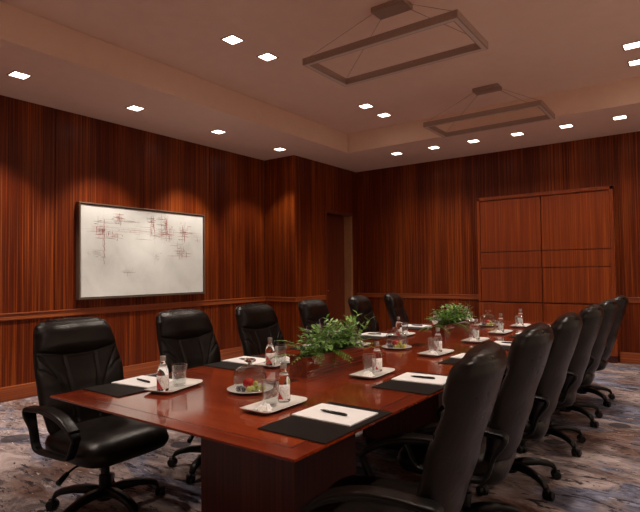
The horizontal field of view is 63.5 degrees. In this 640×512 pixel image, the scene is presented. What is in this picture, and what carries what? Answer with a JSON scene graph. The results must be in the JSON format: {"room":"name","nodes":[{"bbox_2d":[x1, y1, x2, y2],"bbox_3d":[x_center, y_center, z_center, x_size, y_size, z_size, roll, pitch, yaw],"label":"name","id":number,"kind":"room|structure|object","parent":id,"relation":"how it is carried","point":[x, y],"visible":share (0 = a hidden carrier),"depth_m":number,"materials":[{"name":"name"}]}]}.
{"room":"conference room","nodes":[
{"label":"conference room","id":0,"kind":"room"},
{"bbox_2d":[0,95,264,387],"bbox_3d":[-3.208,-0.081,5.832,0.100,3.269,7.551,-2,-2,36],"label":"wall","id":1,"kind":"structure","parent":0,"point":[52,160],"depth_m":6.45,"materials":[{"name":"brown wood"}]},
{"bbox_2d":[0,297,265,320],"bbox_3d":[-3.149,0.657,5.772,0.024,0.078,7.551,-2,-2,36],"label":"trim","id":2,"kind":"structure","parent":1,"relation":"attached to","point":[99,310],"depth_m":6.55,"materials":[{"name":"brown wood"}]},
{"bbox_2d":[76,201,204,299],"bbox_3d":[-2.305,-0.045,6.919,0.074,1.166,1.932,-2,-2,36],"label":"framed painting","id":3,"kind":"object","parent":1,"relation":"attached to","point":[122,251],"visible":1,"depth_m":6.76,"materials":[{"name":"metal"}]},
{"bbox_2d":[0,344,304,402],"bbox_3d":[-2.629,1.472,5.889,0.680,0.155,8.385,-2,-2,36],"label":"baseboard","id":4,"kind":"structure","parent":1,"relation":"attached to","point":[10,393],"depth_m":6.67,"materials":[{"name":"brown wood"}]},
{"bbox_2d":[264,155,357,344],"bbox_3d":[-0.082,0.000,9.465,0.662,3.269,2.005,-2,-2,36],"label":"wall","id":5,"kind":"structure","parent":0,"point":[298,190],"depth_m":8.74,"materials":[{"name":"brown wood"}]},
{"bbox_2d":[265,297,296,301],"bbox_3d":[-0.656,0.720,8.611,0.670,0.078,0.024,-2,-2,36],"label":"trim","id":6,"kind":"structure","parent":5,"relation":"attached to","point":[277,299],"depth_m":8.58,"materials":[{"name":"brown wood"}]},
{"bbox_2d":[296,295,325,301],"bbox_3d":[-0.142,0.719,8.767,0.024,0.078,0.834,-2,-2,36],"label":"trim","id":7,"kind":"structure","parent":5,"relation":"attached to","point":[321,297],"depth_m":8.76,"materials":[{"name":"brown wood"}]},
{"bbox_2d":[327,215,344,329],"bbox_3d":[0.236,0.437,9.583,0.119,2.387,0.799,-2,-2,36],"label":"door","id":8,"kind":"structure","parent":5,"relation":"in","point":[335,224],"depth_m":9.69,"materials":[{"name":"brown wood"}]},
{"bbox_2d":[324,209,354,329],"bbox_3d":[0.304,0.407,9.540,0.170,2.452,0.929,-2,-2,36],"label":"trim","id":9,"kind":"structure","parent":5,"relation":"attached to","point":[326,212],"depth_m":9.18,"materials":[{"name":"brown wood"}]},
{"bbox_2d":[344,216,353,332],"bbox_3d":[0.547,0.430,9.876,0.166,2.422,0.042,-2,-2,36],"label":"trim","id":10,"kind":"structure","parent":5,"relation":"attached to","point":[348,247],"depth_m":9.86,"materials":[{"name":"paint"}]},
{"bbox_2d":[0,0,639,171],"bbox_3d":[0.553,-2.012,4.311,8.074,0.409,9.656,-2,-2,36],"label":"ceiling","id":11,"kind":"structure","parent":0,"point":[97,59],"depth_m":5.57,"materials":[{"name":"paint"}]},
{"bbox_2d":[6,70,31,79],"bbox_3d":[-2.900,-1.744,4.994,0.168,0.006,0.168,-2,-2,36],"label":"recessed light","id":12,"kind":"object","parent":11,"relation":"in","point":[16,74],"visible":1,"depth_m":5.00,"materials":[{"name":"white"}]},
{"bbox_2d":[125,105,145,111],"bbox_3d":[-2.148,-1.719,6.023,0.168,0.006,0.168,-2,-2,36],"label":"recessed light","id":13,"kind":"object","parent":11,"relation":"in","point":[132,107],"visible":1,"depth_m":6.03,"materials":[{"name":"white"}]},
{"bbox_2d":[209,129,226,133],"bbox_3d":[-1.387,-1.694,7.065,0.168,0.006,0.168,-2,-2,36],"label":"recessed light","id":14,"kind":"object","parent":11,"relation":"in","point":[217,131],"visible":1,"depth_m":7.05,"materials":[{"name":"white glass"}]},
{"bbox_2d":[220,34,244,44],"bbox_3d":[-0.840,-2.076,4.973,0.168,0.006,0.168,-2,-2,36],"label":"recessed light","id":15,"kind":"object","parent":11,"relation":"in","point":[231,39],"visible":1,"depth_m":4.96,"materials":[{"name":"white"}]},
{"bbox_2d":[256,52,278,61],"bbox_3d":[-0.545,-2.067,5.377,0.168,0.006,0.168,-2,-2,36],"label":"recessed light","id":16,"kind":"object","parent":11,"relation":"in","point":[267,56],"visible":1,"depth_m":5.37,"materials":[{"name":"white"}]},
{"bbox_2d":[273,147,286,150],"bbox_3d":[-0.630,-1.669,8.101,0.168,0.006,0.168,-2,-2,36],"label":"recessed light","id":17,"kind":"object","parent":11,"relation":"in","point":[280,148],"visible":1,"depth_m":8.11,"materials":[{"name":"white glass"}]},
{"bbox_2d":[358,103,373,108],"bbox_3d":[0.621,-2.028,7.008,0.168,0.006,0.168,-2,-2,36],"label":"recessed light","id":18,"kind":"object","parent":11,"relation":"in","point":[363,106],"visible":1,"depth_m":7.01,"materials":[{"name":"white"}]},
{"bbox_2d":[377,112,391,117],"bbox_3d":[0.919,-2.018,7.415,0.168,0.006,0.168,-2,-2,36],"label":"recessed light","id":19,"kind":"object","parent":11,"relation":"in","point":[382,115],"visible":1,"depth_m":7.42,"materials":[{"name":"white"}]},
{"bbox_2d":[302,0,487,86],"bbox_3d":[0.608,-1.894,4.369,1.400,0.442,0.670,-2,-2,36],"label":"pendant light","id":20,"kind":"object","parent":11,"relation":"hanging from","point":[391,8],"visible":1,"depth_m":4.30,"materials":[{"name":"brown metal"}]},
{"bbox_2d":[427,146,440,149],"bbox_3d":[1.783,-1.697,8.102,0.168,0.006,0.168,-2,-2,36],"label":"recessed light","id":21,"kind":"object","parent":11,"relation":"in","point":[431,147],"visible":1,"depth_m":8.09,"materials":[{"name":"white"}]},
{"bbox_2d":[467,139,480,142],"bbox_3d":[2.293,-1.714,7.729,0.168,0.006,0.168,-2,-2,36],"label":"recessed light","id":22,"kind":"object","parent":11,"relation":"in","point":[474,140],"visible":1,"depth_m":7.74,"materials":[{"name":"white"}]},
{"bbox_2d":[423,83,554,137],"bbox_3d":[2.053,-1.847,6.348,1.400,0.442,0.670,-2,-2,36],"label":"pendant light","id":23,"kind":"object","parent":11,"relation":"hanging from","point":[550,115],"visible":1,"depth_m":6.29,"materials":[{"name":"brown metal"}]},
{"bbox_2d":[425,105,553,137],"bbox_3d":[2.056,-1.628,6.340,1.380,0.004,0.650,-2,-2,36],"label":"diffuser","id":24,"kind":"object","parent":23,"relation":"attached to","point":[550,115],"depth_m":6.29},
{"bbox_2d":[510,132,524,135],"bbox_3d":[2.805,-1.732,7.356,0.168,0.006,0.168,-2,-2,36],"label":"recessed light","id":25,"kind":"object","parent":11,"relation":"in","point":[517,133],"visible":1,"depth_m":7.37,"materials":[{"name":"white"}]},
{"bbox_2d":[558,124,573,128],"bbox_3d":[3.319,-1.750,6.981,0.168,0.006,0.168,-2,-2,36],"label":"recessed light","id":26,"kind":"object","parent":11,"relation":"in","point":[566,125],"visible":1,"depth_m":6.99,"materials":[{"name":"white glass"}]},
{"bbox_2d":[612,115,627,119],"bbox_3d":[3.830,-1.768,6.608,0.168,0.006,0.168,-2,-2,36],"label":"recessed light","id":27,"kind":"object","parent":11,"relation":"in","point":[621,116],"visible":1,"depth_m":6.61,"materials":[{"name":"white"}]},
{"bbox_2d":[622,41,639,50],"bbox_3d":[3.139,-2.114,5.204,0.168,0.006,0.168,-2,-2,36],"label":"recessed light","id":28,"kind":"object","parent":11,"relation":"in","point":[632,45],"visible":1,"depth_m":5.20,"materials":[{"name":"white"}]},
{"bbox_2d":[627,59,639,66],"bbox_3d":[3.443,-2.104,5.621,0.168,0.006,0.168,-2,-2,36],"label":"recessed light","id":29,"kind":"object","parent":11,"relation":"in","point":[637,61],"visible":1,"depth_m":5.63,"materials":[{"name":"white"}]},
{"bbox_2d":[0,356,639,511],"bbox_3d":[0.593,1.509,4.198,8.074,0.100,9.656,-2,-2,36],"label":"floor","id":30,"kind":"structure","parent":0,"point":[606,475],"depth_m":3.52,"materials":[{"name":"carpet"}]},
{"bbox_2d":[22,317,168,511],"bbox_3d":[-1.265,0.905,2.981,0.779,1.070,0.668,-2,-2,34],"label":"office chair","id":31,"kind":"object","parent":30,"relation":"on","point":[77,353],"visible":0.88,"depth_m":2.92,"materials":[{"name":"black leather"}]},
{"bbox_2d":[155,309,220,482],"bbox_3d":[-0.766,0.920,3.630,0.779,1.070,0.668,-2,-2,33],"label":"office chair","id":32,"kind":"object","parent":30,"relation":"on","point":[184,336],"visible":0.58,"depth_m":3.69,"materials":[{"name":"black leather"}]},
{"bbox_2d":[235,303,285,355],"bbox_3d":[-0.307,0.935,4.259,0.779,1.070,0.668,-2,-2,31],"label":"office chair","id":33,"kind":"object","parent":30,"relation":"on","point":[257,322],"visible":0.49,"depth_m":4.32,"materials":[{"name":"black leather"}]},
{"bbox_2d":[50,319,552,511],"bbox_3d":[0.754,1.076,4.014,1.515,0.750,4.887,-2,-2,36],"label":"conference table","id":34,"kind":"object","parent":30,"relation":"on","point":[245,467],"visible":0.5,"depth_m":2.50,"materials":[{"name":"brown wood"}]},
{"bbox_2d":[83,374,184,396],"bbox_3d":[-0.941,0.676,2.727,0.310,0.005,0.470,-2,-2,36],"label":"desk pad","id":35,"kind":"object","parent":34,"relation":"on","point":[116,390],"visible":0.5,"depth_m":2.60,"materials":[{"name":"black leather"}]},
{"bbox_2d":[111,375,175,388],"bbox_3d":[-0.932,0.671,2.764,0.280,0.006,0.210,-2,-2,29],"label":"notepad","id":36,"kind":"object","parent":35,"relation":"on","point":[134,382],"visible":0.79,"depth_m":2.73,"materials":[{"name":"white paper"}]},
{"bbox_2d":[144,378,202,393],"bbox_3d":[-0.739,0.662,2.630,0.166,0.021,0.300,-1,-2,24],"label":"serving tray","id":37,"kind":"object","parent":34,"relation":"on","point":[190,382],"visible":0.91,"depth_m":2.67,"materials":[{"name":"white ceramic"}]},
{"bbox_2d":[157,356,168,390],"bbox_3d":[-0.776,0.579,2.557,0.058,0.170,0.059,0,-2,-13],"label":"water bottle","id":38,"kind":"object","parent":37,"relation":"on","point":[162,371],"visible":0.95,"depth_m":2.53,"materials":[{"name":"glass"}]},
{"bbox_2d":[171,363,186,386],"bbox_3d":[-0.723,0.612,2.663,0.080,0.110,0.080,-2,-2,36],"label":"drinking glass","id":39,"kind":"object","parent":37,"relation":"on","point":[175,363],"visible":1,"depth_m":2.65,"materials":[{"name":"clear glass"}]},
{"bbox_2d":[203,355,276,370],"bbox_3d":[-0.475,0.691,3.365,0.310,0.005,0.470,-2,-2,36],"label":"desk pad","id":40,"kind":"object","parent":34,"relation":"on","point":[224,365],"visible":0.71,"depth_m":3.24,"materials":[{"name":"black leather"}]},
{"bbox_2d":[222,356,265,364],"bbox_3d":[-0.466,0.686,3.402,0.280,0.006,0.210,-2,-2,36],"label":"notepad","id":41,"kind":"object","parent":40,"relation":"on","point":[233,360],"visible":0.66,"depth_m":3.39,"materials":[{"name":"white paper"}]},
{"bbox_2d":[227,383,272,393],"bbox_3d":[-0.344,0.657,2.552,0.228,0.016,0.228,-2,-2,36],"label":"fruit plate","id":42,"kind":"object","parent":34,"relation":"on","point":[269,387],"visible":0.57,"depth_m":2.53,"materials":[{"name":"white ceramic"}]},
{"bbox_2d":[243,378,253,387],"bbox_3d":[-0.353,0.633,2.570,0.060,0.053,0.060,-2,-2,36],"label":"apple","id":43,"kind":"object","parent":42,"relation":"on","point":[247,382],"visible":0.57,"depth_m":2.55,"materials":[{"name":"red food"}]},
{"bbox_2d":[233,358,266,390],"bbox_3d":[-0.345,0.581,2.554,0.162,0.150,0.162,-2,-2,36],"label":"glass cloche","id":44,"kind":"object","parent":42,"relation":"on","point":[249,361],"visible":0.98,"depth_m":2.55,"materials":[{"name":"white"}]},
{"bbox_2d":[254,357,289,367],"bbox_3d":[-0.276,0.678,3.282,0.166,0.021,0.300,-2,-2,30],"label":"serving tray","id":45,"kind":"object","parent":34,"relation":"on","point":[262,364],"visible":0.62,"depth_m":3.25,"materials":[{"name":"white ceramic"}]},
{"bbox_2d":[265,337,274,365],"bbox_3d":[-0.312,0.596,3.235,0.058,0.170,0.059,0,-2,-24],"label":"water bottle","id":46,"kind":"object","parent":45,"relation":"on","point":[270,351],"visible":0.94,"depth_m":3.21,"materials":[{"name":"glass"}]},
{"bbox_2d":[274,345,286,363],"bbox_3d":[-0.252,0.628,3.308,0.080,0.110,0.080,-2,-2,36],"label":"drinking glass","id":47,"kind":"object","parent":45,"relation":"on","point":[286,345],"visible":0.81,"depth_m":3.30,"materials":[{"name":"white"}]},
{"bbox_2d":[280,356,289,361],"bbox_3d":[-0.224,0.666,3.373,0.072,0.035,0.073,0,-2,-6],"label":"cloth napkin","id":48,"kind":"object","parent":45,"relation":"on","point":[284,357],"visible":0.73,"depth_m":3.36,"materials":[{"name":"white fabric"}]},
{"bbox_2d":[239,395,307,414],"bbox_3d":[-0.197,0.644,2.240,0.166,0.021,0.300,-2,-2,36],"label":"serving tray","id":49,"kind":"object","parent":34,"relation":"on","point":[294,400],"visible":0.79,"depth_m":2.25,"materials":[{"name":"white ceramic"}]},
{"bbox_2d":[255,402,272,411],"bbox_3d":[-0.231,0.627,2.160,0.072,0.035,0.073,0,-2,-16],"label":"cloth napkin","id":50,"kind":"object","parent":49,"relation":"on","point":[265,406],"visible":0.97,"depth_m":2.15,"materials":[{"name":"white fabric"}]},
{"bbox_2d":[261,379,278,407],"bbox_3d":[-0.214,0.593,2.236,0.080,0.110,0.080,-2,-2,36],"label":"drinking glass","id":51,"kind":"object","parent":49,"relation":"on","point":[263,379],"visible":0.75,"depth_m":2.23,"materials":[{"name":"clear glass"}]},
{"bbox_2d":[277,362,289,401],"bbox_3d":[-0.162,0.565,2.322,0.058,0.170,0.059,-1,-2,6],"label":"water bottle","id":52,"kind":"object","parent":49,"relation":"on","point":[284,379],"visible":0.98,"depth_m":2.30,"materials":[{"name":"glass"}]},
{"bbox_2d":[289,346,307,350],"bbox_3d":[0.027,0.707,4.051,0.310,0.005,0.470,-2,-2,36],"label":"desk pad","id":53,"kind":"object","parent":34,"relation":"on","point":[301,347],"visible":0.22,"depth_m":3.94,"materials":[{"name":"black leather"}]},
{"bbox_2d":[264,310,383,377],"bbox_3d":[0.050,0.512,3.146,0.449,0.337,0.926,-2,-2,40],"label":"planter","id":54,"kind":"object","parent":34,"relation":"on","point":[330,354],"visible":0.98,"depth_m":3.06,"materials":[{"name":"brown wood"}]},
{"bbox_2d":[258,402,391,443],"bbox_3d":[0.031,0.642,2.025,0.310,0.005,0.470,-2,-2,36],"label":"desk pad","id":55,"kind":"object","parent":34,"relation":"on","point":[316,431],"visible":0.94,"depth_m":1.92,"materials":[{"name":"black leather"}]},
{"bbox_2d":[292,403,377,426],"bbox_3d":[0.061,0.638,2.090,0.280,0.006,0.210,-2,-2,36],"label":"notepad","id":56,"kind":"object","parent":55,"relation":"on","point":[354,416],"visible":1,"depth_m":2.07,"materials":[{"name":"white paper"}]},
{"bbox_2d":[320,409,346,415],"bbox_3d":[0.054,0.628,2.082,0.138,0.013,0.011,-2,-2,39],"label":"pen","id":57,"kind":"object","parent":56,"relation":"on","point":[323,410],"visible":1,"depth_m":2.07,"materials":[{"name":"metal"}]},
{"bbox_2d":[349,367,394,378],"bbox_3d":[0.295,0.660,2.914,0.166,0.021,0.300,-2,-2,34],"label":"serving tray","id":58,"kind":"object","parent":34,"relation":"on","point":[385,370],"visible":0.81,"depth_m":2.93,"materials":[{"name":"white ceramic"}]},
{"bbox_2d":[362,370,374,376],"bbox_3d":[0.261,0.643,2.834,0.072,0.035,0.073,-1,-2,11],"label":"cloth napkin","id":59,"kind":"object","parent":58,"relation":"on","point":[368,373],"visible":0.88,"depth_m":2.82,"materials":[{"name":"white fabric"}]},
{"bbox_2d":[362,353,375,374],"bbox_3d":[0.278,0.609,2.910,0.080,0.110,0.080,-2,-2,36],"label":"drinking glass","id":60,"kind":"object","parent":58,"relation":"on","point":[366,353],"visible":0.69,"depth_m":2.90,"materials":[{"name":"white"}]},
{"bbox_2d":[372,341,381,371],"bbox_3d":[0.330,0.581,2.996,0.058,0.170,0.059,-1,-2,-3],"label":"water bottle","id":61,"kind":"object","parent":58,"relation":"on","point":[377,353],"visible":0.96,"depth_m":2.98,"materials":[{"name":"glass"}]},
{"bbox_2d":[354,332,394,339],"bbox_3d":[0.498,0.723,4.697,0.310,0.005,0.470,-2,-2,36],"label":"desk pad","id":62,"kind":"object","parent":34,"relation":"on","point":[362,336],"visible":0.44,"depth_m":4.55,"materials":[{"name":"black leather"}]},
{"bbox_2d":[360,332,390,336],"bbox_3d":[0.507,0.718,4.734,0.280,0.006,0.210,-2,-2,38],"label":"notepad","id":63,"kind":"object","parent":62,"relation":"on","point":[365,334],"visible":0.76,"depth_m":4.70,"materials":[{"name":"white paper"}]},
{"bbox_2d":[382,344,411,349],"bbox_3d":[0.580,0.691,3.920,0.228,0.016,0.228,-2,-2,36],"label":"fruit plate","id":64,"kind":"object","parent":34,"relation":"on","point":[384,346],"visible":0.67,"depth_m":3.87,"materials":[{"name":"white ceramic"}]},
{"bbox_2d":[392,340,398,344],"bbox_3d":[0.577,0.666,3.939,0.060,0.053,0.060,-2,-2,36],"label":"plum","id":65,"kind":"object","parent":64,"relation":"on","point":[394,342],"visible":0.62,"depth_m":3.92,"materials":[{"name":"red food"}]},
{"bbox_2d":[386,327,406,346],"bbox_3d":[0.579,0.614,3.922,0.162,0.150,0.162,-2,-2,36],"label":"glass cloche","id":66,"kind":"object","parent":64,"relation":"on","point":[396,329],"visible":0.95,"depth_m":3.91,"materials":[{"name":"clear glass"}]},
{"bbox_2d":[388,332,414,337],"bbox_3d":[0.739,0.711,4.670,0.166,0.021,0.300,-2,-2,33],"label":"serving tray","id":67,"kind":"object","parent":34,"relation":"on","point":[411,333],"visible":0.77,"depth_m":4.65,"materials":[{"name":"white ceramic"}]},
{"bbox_2d":[395,317,401,335],"bbox_3d":[0.703,0.629,4.624,0.058,0.170,0.059,0,-2,-17],"label":"water bottle","id":68,"kind":"object","parent":67,"relation":"on","point":[398,323],"visible":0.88,"depth_m":4.60,"materials":[{"name":"glass"}]},
{"bbox_2d":[372,372,447,394],"bbox_3d":[0.523,0.658,2.699,0.310,0.005,0.470,-2,-2,36],"label":"desk pad","id":69,"kind":"object","parent":34,"relation":"on","point":[410,387],"visible":0.68,"depth_m":2.58,"materials":[{"name":"black leather"}]},
{"bbox_2d":[391,372,446,385],"bbox_3d":[0.553,0.654,2.764,0.280,0.006,0.210,-2,-2,33],"label":"notepad","id":70,"kind":"object","parent":69,"relation":"on","point":[439,380],"visible":0.76,"depth_m":2.73,"materials":[{"name":"white paper"}]},
{"bbox_2d":[411,375,434,378],"bbox_3d":[0.546,0.644,2.756,0.138,0.013,0.011,-2,-2,30],"label":"pen","id":71,"kind":"object","parent":70,"relation":"on","point":[426,377],"visible":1,"depth_m":2.75,"materials":[{"name":"metal"}]},
{"bbox_2d":[402,324,426,329],"bbox_3d":[1.017,0.740,5.407,0.310,0.005,0.470,-2,-2,36],"label":"desk pad","id":72,"kind":"object","parent":34,"relation":"on","point":[413,328],"visible":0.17,"depth_m":5.24,"materials":[{"name":"black leather"}]},
{"bbox_2d":[402,324,428,327],"bbox_3d":[1.026,0.735,5.445,0.280,0.006,0.210,-2,-2,33],"label":"notepad","id":73,"kind":"object","parent":72,"relation":"on","point":[407,325],"visible":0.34,"depth_m":5.42,"materials":[{"name":"white paper"}]},
{"bbox_2d":[417,349,453,356],"bbox_3d":[0.808,0.676,3.617,0.166,0.021,0.300,-2,-2,39],"label":"serving tray","id":74,"kind":"object","parent":34,"relation":"on","point":[444,351],"visible":0.77,"depth_m":3.62,"materials":[{"name":"white ceramic"}]},
{"bbox_2d":[428,350,437,354],"bbox_3d":[0.775,0.660,3.537,0.073,0.035,0.072,-1,-2,0],"label":"cloth napkin","id":75,"kind":"object","parent":74,"relation":"on","point":[432,352],"visible":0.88,"depth_m":3.53,"materials":[{"name":"white fabric"}]},
{"bbox_2d":[434,328,441,351],"bbox_3d":[0.843,0.598,3.698,0.058,0.170,0.059,-1,-2,11],"label":"water bottle","id":76,"kind":"object","parent":74,"relation":"on","point":[437,335],"visible":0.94,"depth_m":3.68,"materials":[{"name":"glass"}]},
{"bbox_2d":[420,303,475,337],"bbox_3d":[1.189,0.575,4.731,0.395,0.287,0.812,-2,-2,29],"label":"planter","id":77,"kind":"object","parent":34,"relation":"on","point":[453,323],"visible":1,"depth_m":4.65,"materials":[{"name":"brown wood"}]},
{"bbox_2d":[438,356,506,364],"bbox_3d":[1.007,0.674,3.361,0.310,0.005,0.470,-2,-2,36],"label":"desk pad","id":78,"kind":"object","parent":34,"relation":"on","point":[451,361],"visible":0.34,"depth_m":3.29,"materials":[{"name":"black leather"}]},
{"bbox_2d":[450,353,465,358],"bbox_3d":[1.037,0.670,3.426,0.280,0.006,0.210,-2,-2,39],"label":"notepad","id":79,"kind":"object","parent":78,"relation":"on","point":[459,356],"visible":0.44,"depth_m":3.45,"materials":[{"name":"white paper"}]},
{"bbox_2d":[460,337,488,342],"bbox_3d":[1.274,0.692,4.255,0.166,0.021,0.300,-2,-2,35],"label":"serving tray","id":80,"kind":"object","parent":34,"relation":"on","point":[482,339],"visible":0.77,"depth_m":4.27,"materials":[{"name":"white ceramic"}]},
{"bbox_2d":[473,319,479,339],"bbox_3d":[1.309,0.613,4.336,0.058,0.170,0.059,-2,-2,42],"label":"water bottle","id":81,"kind":"object","parent":80,"relation":"on","point":[475,326],"visible":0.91,"depth_m":4.32,"materials":[{"name":"glass"}]},
{"bbox_2d":[487,329,512,334],"bbox_3d":[1.669,0.705,4.796,0.166,0.021,0.300,-2,-2,38],"label":"serving tray","id":82,"kind":"object","parent":34,"relation":"on","point":[506,331],"visible":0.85,"depth_m":4.80,"materials":[{"name":"white ceramic"}]},
{"bbox_2d":[497,313,503,331],"bbox_3d":[1.704,0.626,4.877,0.059,0.170,0.058,1,-3,-44],"label":"water bottle","id":83,"kind":"object","parent":82,"relation":"on","point":[500,324],"visible":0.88,"depth_m":4.86,"materials":[{"name":"glass"}]},
{"bbox_2d":[501,341,511,350],"bbox_3d":[1.455,0.689,3.974,0.310,0.005,0.470,-2,-2,36],"label":"desk pad","id":84,"kind":"object","parent":34,"relation":"on","point":[503,347],"visible":0.16,"depth_m":3.87,"materials":[{"name":"black leather"}]},
{"bbox_2d":[494,341,510,345],"bbox_3d":[1.485,0.685,4.039,0.280,0.006,0.210,-2,-2,34],"label":"notepad","id":85,"kind":"object","parent":84,"relation":"on","point":[498,342],"visible":0.26,"depth_m":4.03,"materials":[{"name":"white paper"}]},
{"bbox_2d":[510,323,530,327],"bbox_3d":[2.065,0.718,5.337,0.166,0.021,0.300,-2,-2,34],"label":"serving tray","id":86,"kind":"object","parent":34,"relation":"on","point":[525,324],"visible":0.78,"depth_m":5.33,"materials":[{"name":"white ceramic"}]},
{"bbox_2d":[517,309,523,324],"bbox_3d":[2.099,0.639,5.418,0.059,0.170,0.058,1,-3,-44],"label":"water bottle","id":87,"kind":"object","parent":86,"relation":"on","point":[520,321],"visible":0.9,"depth_m":5.40,"materials":[{"name":"glass"}]},
{"bbox_3d":[1.199,0.725,5.275,0.166,0.021,0.300,-2,-2,36],"label":"serving tray","id":88,"kind":"object","parent":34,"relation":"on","visible":0},
{"bbox_2d":[432,311,437,324],"bbox_3d":[1.163,0.643,5.229,0.058,0.170,0.059,-1,-2,18],"label":"water bottle","id":89,"kind":"object","parent":88,"relation":"on","point":[434,315],"visible":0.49,"depth_m":5.21,"materials":[{"name":"glass"}]},
{"bbox_2d":[298,299,334,342],"bbox_3d":[0.187,0.952,4.934,0.780,1.070,0.668,-2,-2,27],"label":"office chair","id":90,"kind":"object","parent":30,"relation":"on","point":[311,311],"visible":0.25,"depth_m":4.95,"materials":[{"name":"black leather"}]},
{"bbox_2d":[348,295,378,333],"bbox_3d":[0.705,0.969,5.643,0.779,1.070,0.668,-2,-2,25],"label":"office chair","id":91,"kind":"object","parent":30,"relation":"on","point":[362,305],"visible":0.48,"depth_m":5.67,"materials":[{"name":"black leather"}]},
{"bbox_2d":[384,293,409,327],"bbox_3d":[1.176,0.984,6.287,0.780,1.070,0.668,-1,-2,23],"label":"office chair","id":92,"kind":"object","parent":30,"relation":"on","point":[394,303],"visible":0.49,"depth_m":6.25,"materials":[{"name":"black leather"}]},
{"bbox_2d":[299,341,506,511],"bbox_3d":[0.298,0.854,1.942,0.779,1.070,0.668,-1,-2,24],"label":"office chair","id":93,"kind":"object","parent":30,"relation":"on","point":[473,383],"visible":1,"depth_m":1.67,"materials":[{"name":"black leather"}]},
{"bbox_2d":[397,322,553,511],"bbox_3d":[0.778,0.871,2.640,0.779,1.070,0.668,-2,-2,28],"label":"office chair","id":94,"kind":"object","parent":30,"relation":"on","point":[529,351],"visible":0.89,"depth_m":2.36,"materials":[{"name":"black leather"}]},
{"bbox_2d":[476,312,582,501],"bbox_3d":[1.238,0.886,3.270,0.779,1.070,0.668,-2,-2,28],"label":"office chair","id":95,"kind":"object","parent":30,"relation":"on","point":[567,327],"visible":0.57,"depth_m":2.99,"materials":[{"name":"black leather"}]},
{"bbox_2d":[499,304,603,456],"bbox_3d":[1.750,0.903,3.972,0.779,1.070,0.668,-2,-2,29],"label":"office chair","id":96,"kind":"object","parent":30,"relation":"on","point":[592,315],"visible":0.4,"depth_m":3.69,"materials":[{"name":"black leather"}]},
{"bbox_2d":[549,299,617,427],"bbox_3d":[2.239,0.919,4.640,0.779,1.070,0.668,-2,-2,31],"label":"office chair","id":97,"kind":"object","parent":30,"relation":"on","point":[610,306],"visible":0.3,"depth_m":4.37,"materials":[{"name":"black leather"}]},
{"bbox_2d":[577,295,628,406],"bbox_3d":[2.722,0.935,5.301,0.779,1.070,0.668,-2,-2,33],"label":"office chair","id":98,"kind":"object","parent":30,"relation":"on","point":[622,300],"visible":0.33,"depth_m":5.04,"materials":[{"name":"black leather"}]},
{"bbox_2d":[356,131,639,362],"bbox_3d":[3.659,-0.092,7.915,7.212,3.269,0.100,-2,-2,36],"label":"wall","id":99,"kind":"structure","parent":0,"point":[417,223],"depth_m":8.81,"materials":[{"name":"brown wood"}]},
{"bbox_2d":[357,293,478,299],"bbox_3d":[1.684,0.715,9.261,2.392,0.078,0.024,-2,-2,36],"label":"trim","id":100,"kind":"structure","parent":99,"relation":"attached to","point":[433,296],"depth_m":9.07,"materials":[{"name":"brown wood"}]},
{"bbox_2d":[477,185,618,362],"bbox_3d":[3.417,0.286,7.939,1.964,2.521,0.130,-2,-2,36],"label":"cabinet","id":101,"kind":"object","parent":99,"relation":"attached to","point":[545,248],"visible":0.83,"depth_m":7.87,"materials":[{"name":"brown wood"}]},
{"bbox_2d":[620,352,639,363],"bbox_3d":[3.642,1.463,7.817,7.212,0.155,0.018,-2,-2,36],"label":"baseboard","id":102,"kind":"structure","parent":99,"relation":"attached to","point":[625,357],"depth_m":7.28,"materials":[{"name":"brown wood"}]},
{"bbox_2d":[627,297,639,302],"bbox_3d":[5.400,0.586,6.550,2.830,0.078,0.024,-2,-2,36],"label":"trim","id":103,"kind":"structure","parent":99,"relation":"attached to","point":[630,299],"depth_m":7.26,"materials":[{"name":"brown wood"}]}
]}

